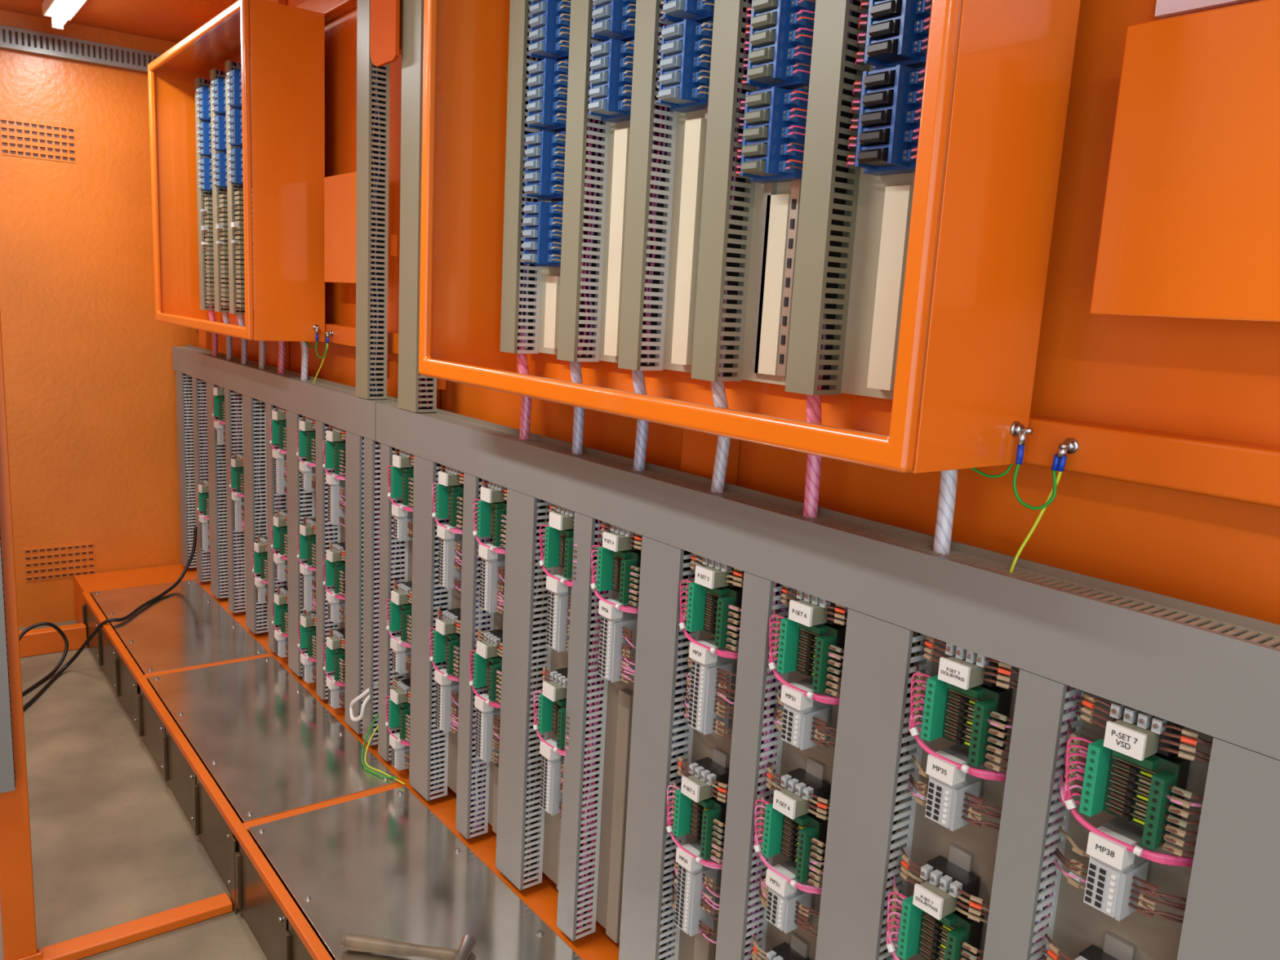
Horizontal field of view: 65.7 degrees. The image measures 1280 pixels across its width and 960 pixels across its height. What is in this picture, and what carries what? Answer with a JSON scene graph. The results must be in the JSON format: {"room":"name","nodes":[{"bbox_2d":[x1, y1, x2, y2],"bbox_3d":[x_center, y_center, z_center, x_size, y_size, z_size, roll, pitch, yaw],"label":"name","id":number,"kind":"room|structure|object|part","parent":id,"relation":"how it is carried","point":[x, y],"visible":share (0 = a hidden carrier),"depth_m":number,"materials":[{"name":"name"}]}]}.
{"room":"electrical room","nodes":[
{"label":"electrical room","id":0,"kind":"room"},
{"bbox_2d":[0,9,199,627],"bbox_3d":[-3.153,-0.612,4.047,2.550,2.660,0.080,-5,13,-37],"label":"wall","id":1,"kind":"structure","parent":0,"point":[90,375],"depth_m":4.47,"materials":[{"name":"orange metal"}]},
{"bbox_2d":[0,117,75,163],"bbox_3d":[-2.579,-1.456,4.250,0.275,0.150,0.012,-5,13,-37],"label":"air vent","id":2,"kind":"object","parent":1,"relation":"in","point":[19,138],"visible":1,"depth_m":4.25,"materials":[{"name":"brown metal"}]},
{"bbox_2d":[23,542,94,582],"bbox_3d":[-2.677,0.378,4.575,0.280,0.160,0.012,-5,13,-37],"label":"air vent","id":3,"kind":"object","parent":1,"relation":"in","point":[69,560],"visible":1,"depth_m":4.57,"materials":[{"name":"brown metal"}]},
{"bbox_2d":[0,24,162,73],"bbox_3d":[-3.052,-1.798,3.781,2.540,0.085,0.048,-5,13,-37],"label":"cable tray","id":4,"kind":"object","parent":1,"relation":"attached to","point":[11,38],"visible":0.77,"depth_m":4.25,"materials":[{"name":"grey metal"}]},
{"bbox_2d":[0,0,237,43],"bbox_3d":[-0.632,-1.269,0.658,2.750,0.080,8.220,-5,13,-37],"label":"ceiling","id":5,"kind":"structure","parent":0,"point":[170,20],"depth_m":4.06,"materials":[{"name":"orange metal"}]},
{"bbox_2d":[41,0,87,30],"bbox_3d":[-1.990,-1.763,3.530,0.100,0.090,1.200,-5,13,-37],"label":"light","id":6,"kind":"object","parent":5,"relation":"attached to","point":[60,11],"visible":1,"depth_m":3.83,"materials":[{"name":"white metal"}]},
{"bbox_2d":[0,620,334,959],"bbox_3d":[-0.779,1.435,1.135,2.750,0.100,8.220,-5,13,-37],"label":"floor","id":7,"kind":"structure","parent":0,"point":[113,844],"depth_m":2.89,"materials":[{"name":"concrete"}]},
{"bbox_2d":[0,313,43,959],"bbox_3d":[-1.379,-0.169,2.087,0.088,2.660,0.068,-5,13,-37],"label":"frame post","id":8,"kind":"object","parent":7,"relation":"on","point":[17,908],"visible":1,"depth_m":2.23,"materials":[{"name":"orange metal"}]},
{"bbox_2d":[0,531,15,793],"bbox_3d":[-1.371,-0.313,1.998,0.092,2.025,0.044,-5,13,-37],"label":"panel","id":9,"kind":"object","parent":8,"relation":"attached to","point":[7,778],"visible":1,"depth_m":2.15,"materials":[{"name":"grey plastic"}]},
{"bbox_2d":[18,622,87,657],"bbox_3d":[-3.196,0.741,3.745,1.947,0.100,0.060,-5,13,-37],"label":"baseboard","id":10,"kind":"structure","parent":7,"relation":"on","point":[37,642],"depth_m":4.23,"materials":[{"name":"orange metal"}]},
{"bbox_2d":[18,526,197,711],"bbox_3d":[-2.292,0.556,3.921,0.366,0.502,1.379,6,10,16],"label":"power cable","id":11,"kind":"object","parent":7,"relation":"on","point":[100,626],"visible":0.88,"depth_m":4.03,"materials":[{"name":"black plastic"}]},
{"bbox_2d":[37,893,232,959],"bbox_3d":[-1.840,1.161,1.999,1.940,0.025,0.060,-5,13,-37],"label":"beam","id":12,"kind":"structure","parent":7,"relation":"on","point":[121,935],"depth_m":2.44,"materials":[{"name":"orange metal"}]},
{"bbox_2d":[73,564,619,959],"bbox_3d":[-0.535,1.057,2.379,0.608,0.238,6.230,-5,13,-37],"label":"raised platform","id":13,"kind":"object","parent":7,"relation":"on","point":[359,851],"visible":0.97,"depth_m":2.70,"materials":[{"name":"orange metal"}]},
{"bbox_2d":[172,344,395,746],"bbox_3d":[-1.480,0.080,3.864,0.109,1.058,2.424,-5,13,-37],"label":"panel","id":14,"kind":"object","parent":13,"relation":"on","point":[279,474],"visible":0.98,"depth_m":3.48,"materials":[{"name":"grey metal"}]},
{"bbox_3d":[-1.449,0.064,3.885,0.033,1.030,2.424,-5,13,-37],"label":"plate","id":15,"kind":"part","parent":14,"relation":"part of","materials":[{"name":"grey metal"}]},
{"bbox_2d":[355,0,397,399],"bbox_3d":[-0.742,-0.862,2.804,0.091,1.259,0.087,-5,13,-37],"label":"riser trunking","id":16,"kind":"object","parent":14,"relation":"on","point":[374,243],"visible":0.88,"depth_m":2.79,"materials":[{"name":"beige plastic"}]},
{"bbox_2d":[340,933,475,959],"bbox_3d":[-0.489,0.980,2.067,0.274,0.033,0.105,4,10,6],"label":"handle","id":17,"kind":"object","parent":13,"relation":"on","point":[354,942],"visible":1,"depth_m":2.06,"materials":[{"name":"grey metal"}]},
{"bbox_2d":[349,398,1279,959],"bbox_3d":[0.126,0.544,1.757,0.158,1.066,3.196,-5,13,-37],"label":"panel","id":18,"kind":"object","parent":13,"relation":"on","point":[735,723],"visible":1,"depth_m":1.56,"materials":[{"name":"grey metal"}]},
{"bbox_2d":[397,0,445,412],"bbox_3d":[-0.553,-0.808,2.561,0.091,1.259,0.112,-5,13,-37],"label":"riser trunking","id":19,"kind":"object","parent":18,"relation":"on","point":[417,393],"visible":0.55,"depth_m":2.55,"materials":[{"name":"beige plastic"}]},
{"bbox_3d":[-0.105,0.680,2.135,0.020,0.550,0.812,-5,13,-37],"label":"rail","id":20,"kind":"part","parent":18,"relation":"part of","materials":[{"name":"grey plastic"}]},
{"bbox_2d":[217,0,1279,624],"bbox_3d":[0.340,-0.005,1.689,0.080,2.660,8.220,-5,13,-37],"label":"wall","id":21,"kind":"structure","parent":0,"point":[1206,378],"depth_m":1.29,"materials":[{"name":"orange metal"}]},
{"bbox_2d":[147,0,324,342],"bbox_3d":[-1.523,-1.073,3.660,0.251,1.031,1.318,-5,13,-37],"label":"upper cabinet","id":22,"kind":"object","parent":21,"relation":"attached to","point":[237,105],"visible":1,"depth_m":3.27,"materials":[{"name":"orange metal"}]},
{"bbox_2d":[207,299,217,355],"bbox_3d":[-1.821,-0.644,4.224,0.040,0.276,0.030,-5,13,-37],"label":"cable","id":23,"kind":"object","parent":22,"relation":"attached to","point":[211,313],"visible":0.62,"depth_m":4.23,"materials":[{"name":"pink plastic"}]},
{"bbox_2d":[222,311,231,359],"bbox_3d":[-1.691,-0.608,4.056,0.040,0.276,0.029,-5,13,-37],"label":"cable","id":24,"kind":"object","parent":22,"relation":"attached to","point":[224,314],"visible":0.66,"depth_m":4.06,"materials":[{"name":"plastic"}]},
{"bbox_2d":[236,314,247,364],"bbox_3d":[-1.562,-0.571,3.891,0.040,0.276,0.030,-5,13,-37],"label":"cable","id":25,"kind":"object","parent":22,"relation":"attached to","point":[240,317],"visible":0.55,"depth_m":3.90,"materials":[{"name":"grey plastic"}]},
{"bbox_2d":[258,340,265,368],"bbox_3d":[-1.425,-0.533,3.714,0.040,0.276,0.024,-5,13,-37],"label":"cable","id":26,"kind":"object","parent":22,"relation":"attached to","point":[261,343],"visible":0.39,"depth_m":3.72,"materials":[{"name":"grey plastic"}]},
{"bbox_2d":[277,341,285,373],"bbox_3d":[-1.289,-0.494,3.539,0.040,0.276,0.030,-5,13,-37],"label":"cable","id":27,"kind":"object","parent":22,"relation":"attached to","point":[281,368],"visible":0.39,"depth_m":3.54,"materials":[{"name":"pink plastic"}]},
{"bbox_2d":[300,341,308,380],"bbox_3d":[-1.141,-0.453,3.349,0.040,0.276,0.028,-5,13,-37],"label":"cable","id":28,"kind":"object","parent":22,"relation":"attached to","point":[304,348],"visible":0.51,"depth_m":3.35,"materials":[{"name":"grey plastic"}]},
{"bbox_2d":[303,324,333,382],"bbox_3d":[-1.083,-0.413,3.294,0.152,0.204,0.046,9,12,31],"label":"lead","id":29,"kind":"object","parent":22,"relation":"attached to","point":[315,327],"visible":0.94,"depth_m":3.27,"materials":[{"name":"green metal"}]},
{"bbox_2d":[324,171,356,283],"bbox_3d":[-0.884,-0.776,3.078,0.088,0.327,0.304,-5,13,-37],"label":"panel","id":30,"kind":"object","parent":21,"relation":"attached to","point":[340,190],"visible":0.48,"depth_m":3.06,"materials":[{"name":"orange paint"}]},
{"bbox_2d":[369,0,402,66],"bbox_3d":[-0.615,-1.266,2.577,0.113,0.370,0.165,-5,13,-37],"label":"gusset plate","id":31,"kind":"object","parent":21,"relation":"attached to","point":[385,15],"visible":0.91,"depth_m":2.56,"materials":[{"name":"orange metal"}]},
{"bbox_2d":[198,0,1279,508],"bbox_3d":[0.317,0.008,1.610,0.055,2.660,8.120,-5,13,-37],"label":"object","id":32,"kind":"structure","parent":21,"relation":"attached to","point":[1233,470],"depth_m":1.20,"materials":[{"name":"orange metal"}]},
{"bbox_2d":[418,0,1080,473],"bbox_3d":[0.037,-0.649,1.651,0.251,1.062,1.318,-5,13,-37],"label":"upper cabinet","id":33,"kind":"object","parent":21,"relation":"attached to","point":[655,188],"visible":1,"depth_m":1.57,"materials":[{"name":"orange metal"}]},
{"bbox_2d":[515,326,531,439],"bbox_3d":[-0.261,-0.204,2.215,0.040,0.276,0.025,-5,13,-37],"label":"cable","id":34,"kind":"object","parent":33,"relation":"attached to","point":[522,359],"visible":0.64,"depth_m":2.22,"materials":[{"name":"pink plastic"}]},
{"bbox_2d":[569,361,584,453],"bbox_3d":[-0.131,-0.168,2.048,0.040,0.276,0.025,-5,13,-37],"label":"cable","id":35,"kind":"object","parent":33,"relation":"attached to","point":[575,366],"visible":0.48,"depth_m":2.05,"materials":[{"name":"grey plastic"}]},
{"bbox_2d":[631,369,648,471],"bbox_3d":[-0.001,-0.131,1.881,0.040,0.276,0.026,-5,13,-37],"label":"cable","id":36,"kind":"object","parent":33,"relation":"attached to","point":[638,380],"visible":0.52,"depth_m":1.88,"materials":[{"name":"white plastic"}]},
{"bbox_2d":[710,346,730,493],"bbox_3d":[0.136,-0.092,1.704,0.040,0.276,0.033,-5,13,-37],"label":"cable","id":37,"kind":"object","parent":33,"relation":"attached to","point":[717,388],"visible":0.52,"depth_m":1.70,"materials":[{"name":"white plastic"}]},
{"bbox_3d":[0.120,-0.647,1.703,0.004,0.925,1.198,-5,13,-37],"label":"mounting plate","id":38,"kind":"part","parent":33,"relation":"part of","materials":[{"name":"orange metal"}]},
{"bbox_2d":[802,355,825,518],"bbox_3d":[0.268,-0.056,1.535,0.040,0.276,0.027,-5,13,-37],"label":"cable","id":39,"kind":"object","parent":33,"relation":"attached to","point":[813,402],"visible":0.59,"depth_m":1.54,"materials":[{"name":"pink plastic"}]},
{"bbox_2d":[933,469,958,555],"bbox_3d":[0.416,-0.014,1.344,0.040,0.276,0.025,-5,13,-37],"label":"cable","id":40,"kind":"object","parent":33,"relation":"attached to","point":[948,478],"visible":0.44,"depth_m":1.35,"materials":[{"name":"white plastic"}]},
{"bbox_2d":[970,421,1079,572],"bbox_3d":[0.476,0.026,1.287,0.152,0.204,0.046,9,12,31],"label":"lead","id":41,"kind":"object","parent":33,"relation":"attached to","point":[1070,446],"visible":0.97,"depth_m":1.27,"materials":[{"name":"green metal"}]},
{"bbox_2d":[1089,0,1279,322],"bbox_3d":[0.675,-0.337,1.071,0.088,0.327,0.304,-5,13,-37],"label":"panel","id":42,"kind":"object","parent":21,"relation":"attached to","point":[1190,228],"visible":1,"depth_m":1.08,"materials":[{"name":"orange paint"}]},
{"bbox_2d":[1154,0,1252,17],"bbox_3d":[0.722,-0.739,1.031,0.010,0.428,0.304,-5,13,-37],"label":"notice board","id":43,"kind":"object","parent":21,"relation":"attached to","point":[1164,8],"visible":1,"depth_m":1.16,"materials":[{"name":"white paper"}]}
]}

